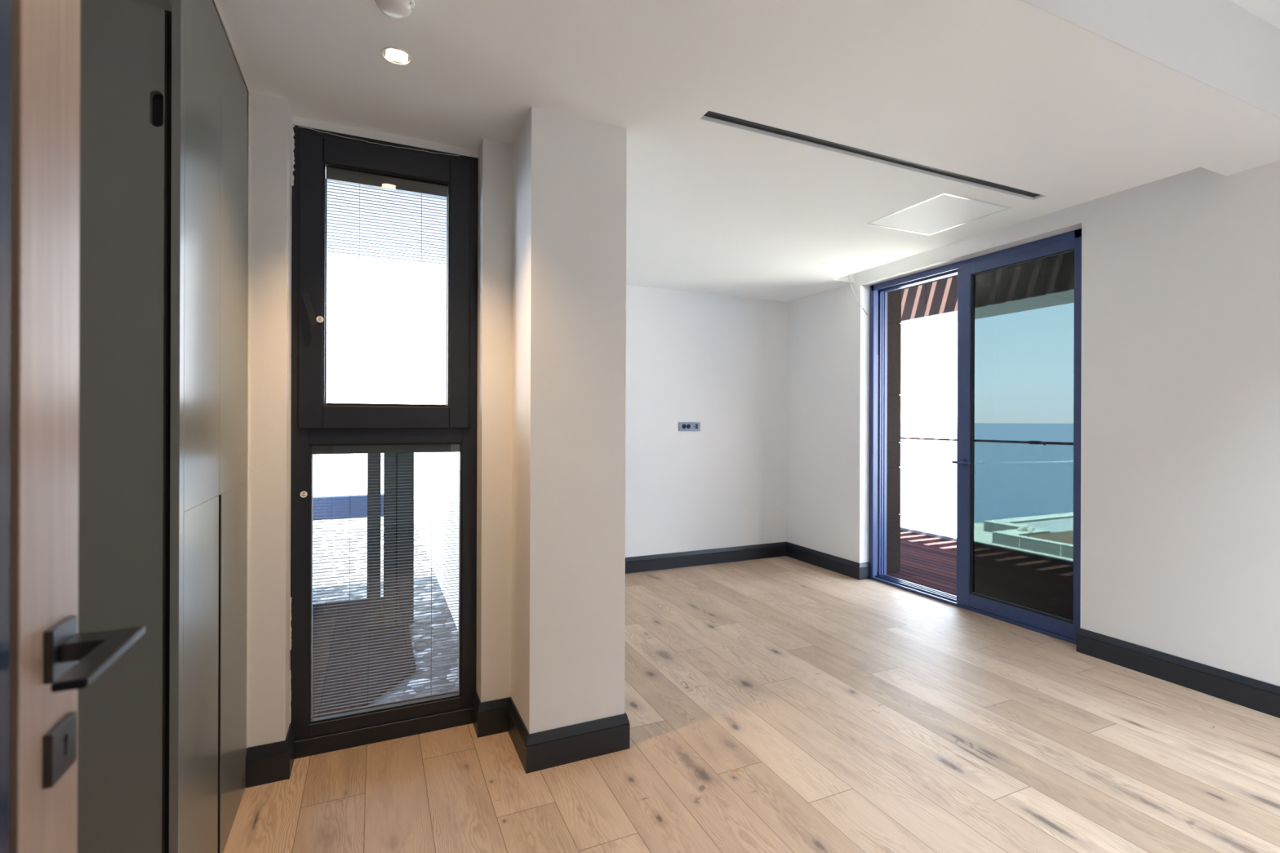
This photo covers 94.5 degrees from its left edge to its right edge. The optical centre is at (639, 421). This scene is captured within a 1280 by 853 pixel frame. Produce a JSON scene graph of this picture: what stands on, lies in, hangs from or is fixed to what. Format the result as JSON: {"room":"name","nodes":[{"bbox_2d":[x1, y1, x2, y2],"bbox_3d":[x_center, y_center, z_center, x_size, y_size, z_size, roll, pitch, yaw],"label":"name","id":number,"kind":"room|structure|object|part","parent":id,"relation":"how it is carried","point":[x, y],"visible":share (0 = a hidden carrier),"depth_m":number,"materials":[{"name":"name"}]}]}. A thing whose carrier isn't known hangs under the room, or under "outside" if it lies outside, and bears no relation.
{"room":"empty bedroom","nodes":[
{"label":"empty bedroom","id":0,"kind":"room"},
{"bbox_2d":[247,91,512,747],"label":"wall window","id":1,"kind":"structure","parent":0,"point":[271,118],"depth_m":2.20,"materials":[{"name":"white paint"}]},
{"bbox_3d":[-2.934,0.940,3.891,2.640,0.820,0.100,0,0,-24],"label":"low railing","id":2,"kind":"part","parent":1,"relation":"part of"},
{"bbox_2d":[289,124,477,759],"bbox_3d":[-1.027,0.078,2.420,0.698,2.437,0.144,0,0,-24],"label":"window","id":3,"kind":"structure","parent":1,"relation":"attached to","point":[314,422],"depth_m":2.37,"materials":[{"name":"metal"}]},
{"bbox_2d":[300,491,307,497],"bbox_3d":[-1.299,0.281,2.285,0.025,0.025,0.005,0,0,-24],"label":"round sticker","id":4,"kind":"object","parent":3,"relation":"attached to","point":[304,494],"visible":1,"depth_m":2.28,"materials":[{"name":"white plastic"}]},
{"bbox_3d":[-1.263,-0.430,2.260,0.051,0.125,0.048,0,0,-24],"label":"handle","id":5,"kind":"part","parent":3,"relation":"part of","materials":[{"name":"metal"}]},
{"bbox_2d":[315,315,324,322],"bbox_3d":[-1.240,-0.396,2.292,0.025,0.025,0.005,0,0,-24],"label":"round sticker","id":6,"kind":"object","parent":3,"relation":"attached to","point":[320,319],"visible":1,"depth_m":2.29,"materials":[{"name":"white plastic"}]},
{"bbox_3d":[-1.029,-0.540,2.422,0.632,1.135,0.056,0,0,-24],"label":"sash","id":7,"kind":"part","parent":3,"relation":"part of","materials":[{"name":"metal"}]},
{"bbox_2d":[311,444,459,719],"bbox_3d":[-1.042,0.632,2.455,0.571,1.084,0.030,0,0,-24],"label":"blind","id":8,"kind":"object","parent":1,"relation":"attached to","point":[370,449],"visible":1,"depth_m":2.45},
{"bbox_3d":[-1.175,0.650,2.395,0.001,1.040,0.016,0,0,-24],"label":"ladder cord","id":9,"kind":"part","parent":8,"relation":"part of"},
{"bbox_3d":[-1.044,1.170,2.455,0.557,0.007,0.012,0,0,-24],"label":"rail","id":10,"kind":"part","parent":8,"relation":"part of","materials":[{"name":"grey metal"}]},
{"bbox_3d":[-1.040,0.110,2.455,0.565,0.040,0.028,0,0,-24],"label":"head rail","id":11,"kind":"part","parent":8,"relation":"part of","materials":[{"name":"metal"}]},
{"bbox_3d":[-0.890,0.651,2.523,0.001,1.040,0.016,0,0,-24],"label":"ladder cord","id":12,"kind":"part","parent":8,"relation":"part of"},
{"bbox_2d":[324,166,448,405],"bbox_3d":[-1.042,-0.541,2.453,0.468,0.950,0.030,0,0,-24],"label":"blind","id":13,"kind":"object","parent":1,"relation":"attached to","point":[333,175],"visible":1,"depth_m":2.44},
{"bbox_3d":[-1.143,-0.517,2.407,0.001,0.894,0.016,0,0,-24],"label":"ladder cord","id":14,"kind":"part","parent":13,"relation":"part of","materials":[{"name":"white fabric"}]},
{"bbox_3d":[-1.043,-0.070,2.453,0.454,0.007,0.012,0,0,-24],"label":"rail","id":15,"kind":"part","parent":13,"relation":"part of","materials":[{"name":"white metal"}]},
{"bbox_3d":[-1.040,-0.990,2.453,0.462,0.052,0.028,0,0,-24],"label":"head rail","id":16,"kind":"part","parent":13,"relation":"part of","materials":[{"name":"white metal"}]},
{"bbox_3d":[-0.927,-0.516,2.504,0.001,0.894,0.016,0,0,-24],"label":"ladder cord","id":17,"kind":"part","parent":13,"relation":"part of","materials":[{"name":"white fabric"}]},
{"bbox_2d":[511,106,626,733],"bbox_3d":[-0.299,0.054,2.428,0.384,2.490,0.325,0,0,-24],"label":"wall column","id":18,"kind":"structure","parent":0,"point":[569,338],"depth_m":2.28,"materials":[{"name":"white paint"}]},
{"bbox_2d":[472,690,630,773],"bbox_3d":[-0.439,1.231,2.578,0.540,0.135,0.741,0,0,-24],"label":"baseboard","id":19,"kind":"structure","parent":18,"relation":"attached to","point":[542,750],"depth_m":2.29,"materials":[{"name":"black wood"}]},
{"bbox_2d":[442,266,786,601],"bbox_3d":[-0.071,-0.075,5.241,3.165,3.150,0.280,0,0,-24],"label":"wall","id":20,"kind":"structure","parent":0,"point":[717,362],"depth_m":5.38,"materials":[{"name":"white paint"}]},
{"bbox_2d":[246,723,294,787],"bbox_3d":[-1.360,1.228,2.183,0.133,0.135,0.146,0,0,-24],"label":"baseboard","id":21,"kind":"structure","parent":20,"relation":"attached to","point":[272,762],"depth_m":2.12,"materials":[{"name":"black wood"}]},
{"bbox_2d":[679,422,700,431],"bbox_3d":[0.446,0.044,5.314,0.216,0.078,0.011,0,0,-24],"label":"power outlet","id":22,"kind":"object","parent":20,"relation":"attached to","point":[683,426],"visible":1,"depth_m":5.31,"materials":[{"name":"grey plastic"}]},
{"bbox_2d":[625,542,870,580],"bbox_3d":[0.416,1.234,4.777,2.854,0.135,0.969,0,0,-24],"label":"baseboard","id":23,"kind":"structure","parent":20,"relation":"attached to","point":[857,571],"depth_m":5.32,"materials":[{"name":"black wood"}]},
{"bbox_2d":[216,0,1279,302],"bbox_3d":[-0.071,-1.245,3.114,4.915,0.150,3.617,0,0,-24],"label":"ceiling","id":24,"kind":"structure","parent":0,"point":[1017,94],"depth_m":2.18,"materials":[{"name":"white paint"}]},
{"bbox_2d":[374,0,414,18],"bbox_3d":[-0.681,-1.153,1.638,0.106,0.039,0.106,0,0,-24],"label":"smoke detector","id":25,"kind":"object","parent":24,"relation":"attached to","point":[397,9],"visible":1,"depth_m":1.63,"materials":[{"name":"white plastic"}]},
{"bbox_2d":[381,46,412,65],"bbox_3d":[-0.779,-1.188,1.895,0.095,0.038,0.095,0,0,-24],"label":"recessed light","id":26,"kind":"object","parent":24,"relation":"in","point":[390,51],"visible":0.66,"depth_m":1.92,"materials":[{"name":"white metal"}]},
{"bbox_2d":[848,275,867,315],"bbox_3d":[1.786,-1.080,4.828,0.017,0.452,0.237,0,0,-24],"label":"loose cable","id":27,"kind":"object","parent":24,"relation":"hanging from","point":[848,275],"visible":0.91,"depth_m":4.84,"materials":[{"name":"white plastic"}]},
{"bbox_2d":[699,110,1045,200],"bbox_3d":[1.162,-1.177,2.665,2.014,0.022,0.069,0,0,-24],"label":"linear air slot","id":28,"kind":"object","parent":24,"relation":"attached to","point":[708,113],"visible":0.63,"depth_m":2.59,"materials":[{"name":"black metal"}]},
{"bbox_2d":[867,192,1010,235],"bbox_3d":[1.676,-1.165,3.349,0.515,0.006,0.519,0,0,-24],"label":"access hatch","id":29,"kind":"object","parent":24,"relation":"attached to","point":[943,211],"visible":1,"depth_m":3.32,"materials":[{"name":"paint"}]},
{"bbox_2d":[222,555,1279,852],"bbox_3d":[0.657,1.302,1.475,5.115,0.001,7.350,0,0,-24],"label":"floor","id":30,"kind":"structure","parent":0,"point":[852,715],"depth_m":2.27,"materials":[{"name":"brown wood"}]},
{"bbox_2d":[77,0,250,852],"bbox_3d":[-1.608,0.060,1.563,0.838,2.470,0.810,0,0,-24],"label":"wardrobe","id":31,"kind":"object","parent":30,"relation":"on","point":[164,239],"visible":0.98,"depth_m":1.36,"materials":[{"name":"grey wood"}]},
{"bbox_3d":[-1.467,0.172,1.204,0.802,2.245,0.018,0,0,-24],"label":"panel","id":32,"kind":"part","parent":31,"relation":"part of","materials":[{"name":"grey wood"}]},
{"bbox_3d":[-1.464,0.172,1.218,0.818,2.245,0.004,0,0,-24],"label":"panel","id":33,"kind":"part","parent":31,"relation":"part of","materials":[{"name":"black wood"}]},
{"bbox_3d":[-1.501,0.060,1.609,0.600,2.469,0.806,0,0,-24],"label":"casing","id":34,"kind":"part","parent":31,"relation":"part of","materials":[{"name":"grey wood"}]},
{"bbox_3d":[-1.158,0.167,1.553,0.020,2.250,0.350,0,0,-24],"label":"door","id":35,"kind":"part","parent":31,"relation":"part of","materials":[{"name":"grey wood"}]},
{"bbox_3d":[-1.309,0.167,1.887,0.020,2.250,0.378,0,0,-24],"label":"door","id":36,"kind":"part","parent":31,"relation":"part of","materials":[{"name":"grey wood"}]},
{"bbox_2d":[886,321,899,573],"bbox_3d":[3.234,-0.114,2.686,0.260,3.050,8.250,0,0,-24],"label":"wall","id":37,"kind":"structure","parent":0,"point":[887,322],"depth_m":5.13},
{"bbox_2d":[886,288,901,573],"bbox_3d":[1.865,-0.169,5.756,0.268,2.944,1.425,0,0,-24],"label":"exterior wall","id":38,"kind":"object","parent":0,"point":[894,297],"visible":0.11,"depth_m":5.13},
{"bbox_2d":[786,160,1279,686],"bbox_3d":[3.019,-0.065,2.534,0.255,3.150,7.750,0,0,-24],"label":"wall","id":39,"kind":"structure","parent":0,"point":[1180,380],"depth_m":3.03,"materials":[{"name":"white paint"}]},
{"bbox_2d":[868,228,1081,644],"bbox_3d":[2.302,0.104,4.190,0.202,2.468,1.674,0,0,-24],"label":"door","id":40,"kind":"structure","parent":39,"relation":"in","point":[1018,462],"depth_m":3.85,"materials":[{"name":"metal"}]},
{"bbox_3d":[2.251,0.286,4.119,0.051,0.048,0.140,0,0,-24],"label":"handle","id":41,"kind":"part","parent":40,"relation":"part of","materials":[{"name":"metal"}]},
{"bbox_3d":[2.437,0.086,3.815,0.039,2.396,0.844,0,0,-24],"label":"frame","id":42,"kind":"part","parent":40,"relation":"part of","materials":[{"name":"metal"}]},
{"bbox_3d":[2.445,0.086,3.805,0.001,2.215,0.667,0,0,-24],"label":"pane","id":43,"kind":"part","parent":40,"relation":"part of","materials":[{"name":"clear glass"}]},
{"bbox_2d":[1075,627,1279,718],"bbox_3d":[3.444,1.244,1.248,0.016,0.135,4.652,0,0,-24],"label":"baseboard","id":44,"kind":"structure","parent":39,"relation":"attached to","point":[1264,697],"depth_m":2.92,"materials":[{"name":"black wood"}]},
{"bbox_2d":[1021,0,1279,117],"bbox_3d":[0.667,-1.337,1.473,4.915,0.337,0.021,0,0,-24],"label":"ceiling beam","id":45,"kind":"structure","parent":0,"point":[1221,45],"depth_m":2.02,"materials":[{"name":"white paint"}]},
{"bbox_2d":[1231,0,1279,28],"bbox_3d":[1.422,-1.563,-0.206,4.915,0.120,3.663,0,0,-24],"label":"ceiling","id":46,"kind":"structure","parent":0,"point":[1268,11],"depth_m":2.15,"materials":[{"name":"white paint"}]},
{"bbox_3d":[0.692,-1.673,1.487,5.370,0.050,7.750,0,0,-24],"label":"roof slab","id":47,"kind":"structure","parent":0,"visible":0},
{"bbox_2d":[899,274,957,331],"bbox_3d":[3.505,-1.597,4.860,2.526,0.782,12.000,0,0,-24],"label":"pergola","id":48,"kind":"object","parent":47,"relation":"attached to","point":[934,303],"visible":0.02,"depth_m":6.87,"materials":[{"name":"brown wood"}]},
{"bbox_3d":[3.044,-1.418,7.458,0.015,0.393,1.329,0,0,-24],"label":"fascia panel","id":49,"kind":"part","parent":48,"relation":"part of","materials":[{"name":"brown wood"}]},
{"bbox_3d":[3.323,-1.212,7.584,0.624,0.012,1.329,0,0,-24],"label":"soffit panel","id":50,"kind":"part","parent":48,"relation":"part of","materials":[{"name":"white"}]},
{"bbox_3d":[3.869,-1.210,6.366,0.624,0.012,1.328,0,0,-24],"label":"soffit panel","id":51,"kind":"part","parent":48,"relation":"part of","materials":[{"name":"white"}]},
{"bbox_3d":[3.591,-1.416,6.241,0.015,0.393,1.328,0,0,-24],"label":"fascia panel","id":52,"kind":"part","parent":48,"relation":"part of","materials":[{"name":"brown wood"}]},
{"bbox_3d":[-0.097,-0.125,-0.148,2.200,2.850,0.130,0,0,-24],"label":"wall","id":53,"kind":"structure","parent":0,"visible":0},
{"bbox_2d":[0,0,145,852],"bbox_3d":[-0.431,0.243,0.261,0.109,2.090,0.888,0,0,-24],"label":"door","id":54,"kind":"structure","parent":53,"relation":"in","point":[42,646],"depth_m":0.58,"materials":[{"name":"brown wood"}]},
{"bbox_3d":[-0.434,0.243,0.184,0.040,2.090,0.752,0,0,-24],"label":"panel","id":55,"kind":"part","parent":54,"relation":"part of","materials":[{"name":"wood"}]},
{"bbox_3d":[-0.602,0.340,0.615,0.008,0.053,0.054,0,0,-24],"label":"plate","id":56,"kind":"part","parent":54,"relation":"part of","materials":[{"name":"metal"}]},
{"bbox_3d":[-0.548,0.237,0.580,0.062,0.019,0.150,0,0,-24],"label":"lever","id":57,"kind":"part","parent":54,"relation":"part of","materials":[{"name":"metal"}]},
{"label":"outside","id":58,"kind":"structure","parent":0,"visible":0},
{"bbox_2d":[312,516,457,706],"bbox_3d":[-6.857,1.456,6.101,8.498,0.240,11.255,0,0,-24],"label":"ground","id":59,"kind":"structure","parent":58,"point":[316,523],"depth_m":4.85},
{"bbox_2d":[311,597,416,715],"bbox_3d":[-2.627,1.339,3.043,2.710,0.020,2.100,0,0,-24],"label":"paving","id":60,"kind":"object","parent":59,"relation":"on","point":[381,598],"visible":0.18,"depth_m":3.38,"materials":[{"name":"grey stone"}]},
{"bbox_2d":[366,453,381,630],"bbox_3d":[-1.754,0.688,3.900,0.080,1.288,0.250,0,0,-24],"label":"post","id":61,"kind":"object","parent":60,"relation":"on","point":[371,463],"visible":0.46,"depth_m":3.79,"materials":[{"name":"grey metal"}]},
{"bbox_2d":[383,453,395,627],"bbox_3d":[-1.667,0.688,3.939,0.070,1.288,0.250,0,0,-24],"label":"post","id":62,"kind":"object","parent":60,"relation":"on","point":[389,459],"visible":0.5,"depth_m":3.83,"materials":[{"name":"grey metal"}]},
{"bbox_2d":[395,453,413,626],"bbox_3d":[-1.582,0.689,3.977,0.102,1.288,0.250,0,0,-24],"label":"post","id":63,"kind":"object","parent":60,"relation":"on","point":[399,456],"visible":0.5,"depth_m":3.86,"materials":[{"name":"grey metal"}]},
{"bbox_2d":[312,452,430,498],"bbox_3d":[-7.809,0.778,8.717,8.900,1.110,0.300,0,0,-24],"label":"wall","id":64,"kind":"structure","parent":59,"relation":"on","point":[344,461],"depth_m":9.89,"materials":[{"name":"white paint"}]},
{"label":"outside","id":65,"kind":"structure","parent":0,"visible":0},
{"bbox_2d":[900,519,956,537],"bbox_3d":[9.981,4.585,15.452,17.700,0.400,60.000,0,0,-24],"label":"terrace","id":66,"kind":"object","parent":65,"point":[952,529],"depth_m":23.93,"materials":[{"name":"white"}]},
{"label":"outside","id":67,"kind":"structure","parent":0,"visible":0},
{"bbox_2d":[886,529,956,595],"bbox_3d":[3.156,1.371,4.708,2.095,0.119,12.000,0,0,-24],"label":"deck","id":68,"kind":"object","parent":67,"point":[929,562],"depth_m":5.49,"materials":[{"name":"brown wood"}]},
{"bbox_2d":[900,437,956,542],"bbox_3d":[4.087,0.751,5.125,0.060,1.127,12.000,0,0,-24],"label":"glass balustrade","id":69,"kind":"object","parent":68,"relation":"on","point":[902,528],"visible":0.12,"depth_m":6.64,"materials":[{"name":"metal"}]},
{"bbox_3d":[4.088,0.204,5.125,0.030,0.024,12.000,0,0,-24],"label":"rail","id":70,"kind":"part","parent":69,"relation":"part of","materials":[{"name":"metal"}]}
]}

